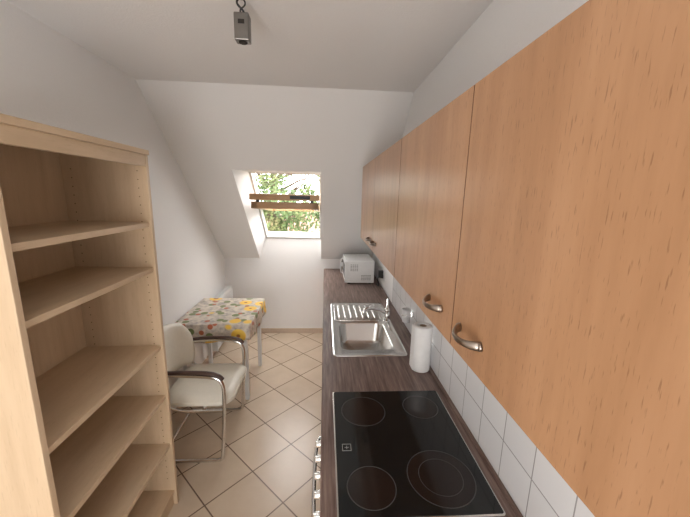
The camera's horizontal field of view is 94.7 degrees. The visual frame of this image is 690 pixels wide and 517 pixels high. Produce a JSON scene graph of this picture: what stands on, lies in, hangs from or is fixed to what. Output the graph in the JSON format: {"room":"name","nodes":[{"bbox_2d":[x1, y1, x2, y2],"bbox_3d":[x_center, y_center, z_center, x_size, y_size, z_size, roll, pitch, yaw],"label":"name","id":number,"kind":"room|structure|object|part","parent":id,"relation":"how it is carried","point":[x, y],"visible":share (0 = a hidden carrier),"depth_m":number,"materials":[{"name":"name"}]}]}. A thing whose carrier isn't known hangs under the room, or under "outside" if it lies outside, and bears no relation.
{"room":"kitchen","nodes":[
{"label":"kitchen","id":0,"kind":"room"},
{"bbox_2d":[0,0,225,388],"bbox_3d":[-1.414,0.300,1.192,0.100,2.580,5.790,1,11,-4],"label":"wall","id":1,"kind":"structure","parent":0,"point":[46,77],"depth_m":1.93,"materials":[{"name":"paint"}]},
{"bbox_2d":[171,351,215,414],"bbox_3d":[-1.389,1.533,1.440,0.012,0.065,5.790,1,11,-4],"label":"baseboard","id":2,"kind":"structure","parent":1,"relation":"attached to","point":[206,360],"depth_m":3.47,"materials":[{"name":"beige tile"}]},
{"bbox_2d":[212,286,232,350],"bbox_3d":[-1.484,0.738,3.837,0.115,0.690,0.695,1,11,-4],"label":"radiator","id":3,"kind":"object","parent":1,"relation":"attached to","point":[226,292],"visible":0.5,"depth_m":3.74,"materials":[{"name":"white metal"}]},
{"bbox_2d":[168,333,322,516],"bbox_3d":[-0.451,1.620,1.547,2.100,0.100,6.050,1,11,-4],"label":"floor","id":4,"kind":"structure","parent":0,"point":[266,469],"depth_m":2.42,"materials":[{"name":"beige tile"}]},
{"bbox_2d":[0,113,178,516],"bbox_3d":[-1.160,0.548,1.354,0.407,2.042,0.778,1,11,-4],"label":"bookshelf","id":5,"kind":"object","parent":4,"relation":"on","point":[86,429],"visible":1,"depth_m":1.43,"materials":[{"name":"brown wood"}]},
{"bbox_3d":[-1.359,0.533,1.339,0.008,1.968,0.726,1,11,-4],"label":"panel","id":6,"kind":"part","parent":5,"relation":"part of","materials":[{"name":"brown wood"}]},
{"bbox_3d":[-1.149,-0.100,1.226,0.381,0.024,0.726,1,11,-4],"label":"shelf","id":7,"kind":"part","parent":5,"relation":"part of","materials":[{"name":"brown wood"}]},
{"bbox_3d":[-1.154,0.126,1.271,0.381,0.024,0.726,1,11,-4],"label":"shelf","id":8,"kind":"part","parent":5,"relation":"part of","materials":[{"name":"brown wood"}]},
{"bbox_3d":[-1.165,0.551,1.355,0.381,0.024,0.726,1,11,-4],"label":"shelf","id":9,"kind":"part","parent":5,"relation":"part of","materials":[{"name":"brown wood"}]},
{"bbox_3d":[-1.172,0.845,1.413,0.381,0.024,0.726,1,11,-4],"label":"shelf","id":10,"kind":"part","parent":5,"relation":"part of","materials":[{"name":"brown wood"}]},
{"bbox_3d":[-1.180,1.149,1.473,0.381,0.024,0.726,1,11,-4],"label":"shelf","id":11,"kind":"part","parent":5,"relation":"part of","materials":[{"name":"brown wood"}]},
{"bbox_3d":[-1.188,1.463,1.535,0.381,0.024,0.726,1,11,-4],"label":"shelf","id":12,"kind":"part","parent":5,"relation":"part of","materials":[{"name":"brown wood"}]},
{"bbox_2d":[163,322,246,462],"bbox_3d":[-1.071,0.937,2.390,0.580,0.878,0.570,1,11,-4],"label":"dining chair","id":13,"kind":"object","parent":4,"relation":"on","point":[204,384],"visible":0.8,"depth_m":2.32,"materials":[{"name":"white leather"}]},
{"bbox_3d":[-1.275,0.690,2.328,0.160,0.380,0.474,1,11,-4],"label":"backrest","id":14,"kind":"part","parent":13,"relation":"part of","materials":[{"name":"white leather"}]},
{"bbox_3d":[-1.024,0.770,2.090,0.450,0.068,0.042,1,11,-1],"label":"armrest","id":15,"kind":"part","parent":13,"relation":"part of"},
{"bbox_2d":[169,363,245,406],"bbox_3d":[-1.024,0.934,2.393,0.480,0.078,0.496,1,11,-4],"label":"seat cushion","id":16,"kind":"object","parent":13,"relation":"on","point":[185,392],"depth_m":2.28,"materials":[{"name":"white leather"}]},
{"bbox_3d":[-1.057,0.667,2.607,0.450,0.068,0.042,0,11,-6],"label":"armrest","id":17,"kind":"part","parent":13,"relation":"part of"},
{"bbox_2d":[175,298,265,399],"bbox_3d":[-1.156,0.859,3.113,0.660,0.749,0.751,1,11,-4],"label":"dining table","id":18,"kind":"object","parent":4,"relation":"on","point":[236,317],"visible":0.79,"depth_m":2.88,"materials":[{"name":"multicoloured fabric"}]},
{"bbox_3d":[-1.443,0.813,3.382,0.036,0.720,0.036,1,11,-4],"label":"leg","id":19,"kind":"part","parent":18,"relation":"part of","materials":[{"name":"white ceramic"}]},
{"bbox_3d":[-0.884,0.933,2.848,0.036,0.720,0.036,1,11,-4],"label":"leg","id":20,"kind":"part","parent":18,"relation":"part of","materials":[{"name":"white ceramic"}]},
{"bbox_3d":[-0.919,0.820,3.416,0.036,0.720,0.036,1,11,-4],"label":"leg","id":21,"kind":"part","parent":18,"relation":"part of","materials":[{"name":"white ceramic"}]},
{"bbox_2d":[311,436,320,516],"bbox_3d":[0.178,1.182,1.371,0.638,0.858,0.600,1,11,-4],"label":"oven","id":22,"kind":"object","parent":4,"relation":"on","point":[317,458],"visible":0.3,"depth_m":1.25,"materials":[{"name":"grey metal"}]},
{"bbox_3d":[0.059,0.735,3.610,0.595,0.858,1.368,1,11,-4],"label":"base cabinet","id":23,"kind":"object","parent":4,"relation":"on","visible":0},
{"bbox_2d":[320,269,522,516],"bbox_3d":[0.154,0.539,2.257,0.624,0.050,3.989,1,11,-4],"label":"countertop","id":24,"kind":"structure","parent":23,"relation":"on","point":[355,373],"depth_m":1.68,"materials":[{"name":"brown wood"}]},
{"bbox_2d":[340,254,374,283],"bbox_3d":[0.126,0.113,3.677,0.357,0.255,0.461,1,11,-4],"label":"microwave","id":25,"kind":"object","parent":24,"relation":"on","point":[356,268],"visible":1,"depth_m":3.46,"materials":[{"name":"white metal"}]},
{"bbox_3d":[-0.002,0.115,3.614,0.020,0.240,0.350,1,11,-4],"label":"door","id":26,"kind":"part","parent":25,"relation":"part of","materials":[{"name":"white ceramic"}]},
{"bbox_2d":[330,298,406,356],"bbox_3d":[0.129,0.497,2.391,0.460,0.315,0.960,1,11,-4],"label":"sink","id":27,"kind":"object","parent":24,"relation":"in","point":[358,329],"visible":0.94,"depth_m":2.42,"materials":[{"name":"silver metal"}]},
{"bbox_2d":[362,298,389,321],"bbox_3d":[0.258,0.413,2.422,0.289,0.155,0.095,-8,15,-40],"label":"mixer tap","id":28,"kind":"object","parent":24,"relation":"on","point":[365,318],"depth_m":2.45,"materials":[{"name":"silver metal"}]},
{"bbox_2d":[332,390,505,516],"bbox_3d":[0.216,0.719,1.263,0.518,0.009,0.635,1,11,-4],"label":"cooktop","id":29,"kind":"object","parent":24,"relation":"in","point":[398,453],"visible":1,"depth_m":1.15,"materials":[{"name":"black glass"}]},
{"bbox_2d":[409,322,432,372],"bbox_3d":[0.426,0.494,1.776,0.106,0.258,0.105,1,11,-4],"label":"paper towel roll","id":30,"kind":"object","parent":24,"relation":"on","point":[421,333],"visible":1,"depth_m":1.74,"materials":[{"name":"paper"}]},
{"bbox_2d":[6,0,492,91],"bbox_3d":[-0.327,-0.907,0.110,2.100,0.260,4.210,1,11,-4],"label":"ceiling","id":31,"kind":"structure","parent":0,"point":[376,45],"depth_m":1.51,"materials":[{"name":"paint"}]},
{"bbox_2d":[234,0,250,44],"bbox_3d":[-0.394,-0.914,1.213,0.056,0.158,0.064,1,11,-4],"label":"ceiling spotlight","id":32,"kind":"object","parent":31,"relation":"hanging from","point":[242,20],"depth_m":1.21,"materials":[{"name":"silver metal"}]},
{"bbox_2d":[135,79,413,258],"bbox_3d":[-0.534,-0.666,3.236,2.100,1.958,1.840,1,11,-4],"label":"ceiling","id":33,"kind":"structure","parent":0,"point":[217,134],"depth_m":2.59,"materials":[{"name":"paint"}]},
{"bbox_2d":[249,172,320,238],"bbox_3d":[-0.623,-0.587,3.630,0.765,0.868,1.028,1,11,-4],"label":"window","id":34,"kind":"structure","parent":33,"relation":"in","point":[271,206],"depth_m":3.34,"materials":[{"name":"paint"}]},
{"bbox_2d":[249,193,318,200],"bbox_3d":[-0.589,-0.598,3.112,0.675,0.060,0.063,1,11,-4],"label":"vent bar","id":35,"kind":"object","parent":34,"relation":"attached to","point":[252,196],"visible":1,"depth_m":3.08,"materials":[{"name":"brown wood"}]},
{"bbox_3d":[-0.623,-0.585,3.631,0.655,0.136,1.028,1,11,-4],"label":"sash frame","id":36,"kind":"part","parent":34,"relation":"part of","materials":[{"name":"brown wood"}]},
{"bbox_2d":[224,238,342,327],"bbox_3d":[-0.616,0.363,4.294,2.100,1.290,0.160,1,11,-4],"label":"wall","id":37,"kind":"structure","parent":0,"point":[288,273],"depth_m":4.18,"materials":[{"name":"paint"}]},
{"bbox_2d":[256,328,322,332],"bbox_3d":[-0.904,0.977,4.311,1.318,0.065,0.012,1,11,-4],"label":"baseboard","id":38,"kind":"structure","parent":37,"relation":"attached to","point":[263,330],"depth_m":4.32,"materials":[{"name":"beige tile"}]},
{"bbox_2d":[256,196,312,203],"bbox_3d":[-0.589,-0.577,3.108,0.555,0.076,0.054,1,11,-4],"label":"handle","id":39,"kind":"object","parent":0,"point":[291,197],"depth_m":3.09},
{"bbox_2d":[372,0,588,302],"bbox_3d":[0.581,0.324,1.322,0.100,2.580,5.790,1,11,-4],"label":"wall","id":40,"kind":"structure","parent":0,"point":[505,28],"depth_m":1.27,"materials":[{"name":"paint"}]},
{"bbox_2d":[376,270,384,285],"bbox_3d":[0.365,0.208,3.360,0.070,0.195,0.210,1,11,-4],"label":"wall socket","id":41,"kind":"object","parent":40,"relation":"attached to","point":[381,274],"visible":1,"depth_m":3.27,"materials":[{"name":"white plastic"}]},
{"bbox_2d":[360,139,401,276],"bbox_3d":[0.319,-0.325,1.967,0.350,0.566,1.322,1,11,-4],"label":"upper cabinet","id":42,"kind":"object","parent":40,"relation":"attached to","point":[381,175],"visible":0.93,"depth_m":1.65,"materials":[{"name":"brown wood"}]},
{"bbox_3d":[0.166,-0.390,2.277,0.019,0.566,0.666,1,11,-4],"label":"door","id":43,"kind":"part","parent":42,"relation":"part of","materials":[{"name":"brown wood"}]},
{"bbox_2d":[392,277,594,516],"bbox_3d":[0.516,0.375,1.487,0.008,0.612,2.700,1,11,-4],"label":"tile backsplash","id":44,"kind":"structure","parent":40,"relation":"attached to","point":[536,488],"depth_m":1.09,"materials":[{"name":"white tile"}]},
{"bbox_2d":[401,308,413,322],"bbox_3d":[0.425,0.390,2.179,0.082,0.090,0.070,1,11,-4],"label":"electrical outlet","id":45,"kind":"object","parent":44,"relation":"attached to","point":[406,313],"visible":1,"depth_m":2.16,"materials":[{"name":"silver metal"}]},
{"bbox_2d":[394,0,689,516],"bbox_3d":[0.399,-0.073,0.708,0.350,0.566,1.246,1,11,-4],"label":"upper cabinet","id":46,"kind":"object","parent":40,"relation":"attached to","point":[543,221],"visible":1,"depth_m":0.37,"materials":[{"name":"brown wood"}]},
{"bbox_3d":[0.230,0.119,0.856,0.038,0.021,0.114,1,11,-4],"label":"handle","id":47,"kind":"part","parent":46,"relation":"part of","materials":[{"name":"silver metal"}]},
{"bbox_3d":[0.246,-0.136,1.004,0.019,0.566,0.619,1,11,-4],"label":"door","id":48,"kind":"part","parent":46,"relation":"part of","materials":[{"name":"brown wood"}]},
{"bbox_3d":[0.243,0.159,0.652,0.038,0.021,0.114,1,11,-4],"label":"handle","id":49,"kind":"part","parent":46,"relation":"part of","materials":[{"name":"silver metal"}]},
{"label":"outside","id":50,"kind":"structure","parent":0,"visible":0},
{"bbox_3d":[-2.196,1.444,33.355,80.000,0.200,55.000,1,11,-4],"label":"ground","id":51,"kind":"structure","parent":50,"visible":0},
{"bbox_2d":[255,173,319,231],"bbox_3d":[-2.546,0.501,12.266,4.773,9.843,4.208,1,11,-4],"label":"tree","id":52,"kind":"object","parent":51,"relation":"on","point":[273,184],"visible":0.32,"depth_m":11.06,"materials":[{"name":"green plant"}]},
{"bbox_3d":[-1.980,-0.519,30.422,24.000,4.800,8.000,1,11,-4],"label":"wall","id":53,"kind":"structure","parent":51,"relation":"on","visible":0},
{"bbox_2d":[267,211,319,231],"bbox_3d":[-1.896,-3.902,29.752,25.000,2.300,9.000,1,11,-4],"label":"roof","id":54,"kind":"structure","parent":53,"relation":"on","point":[312,228],"depth_m":26.44,"materials":[{"name":"ceramic"}]}
]}

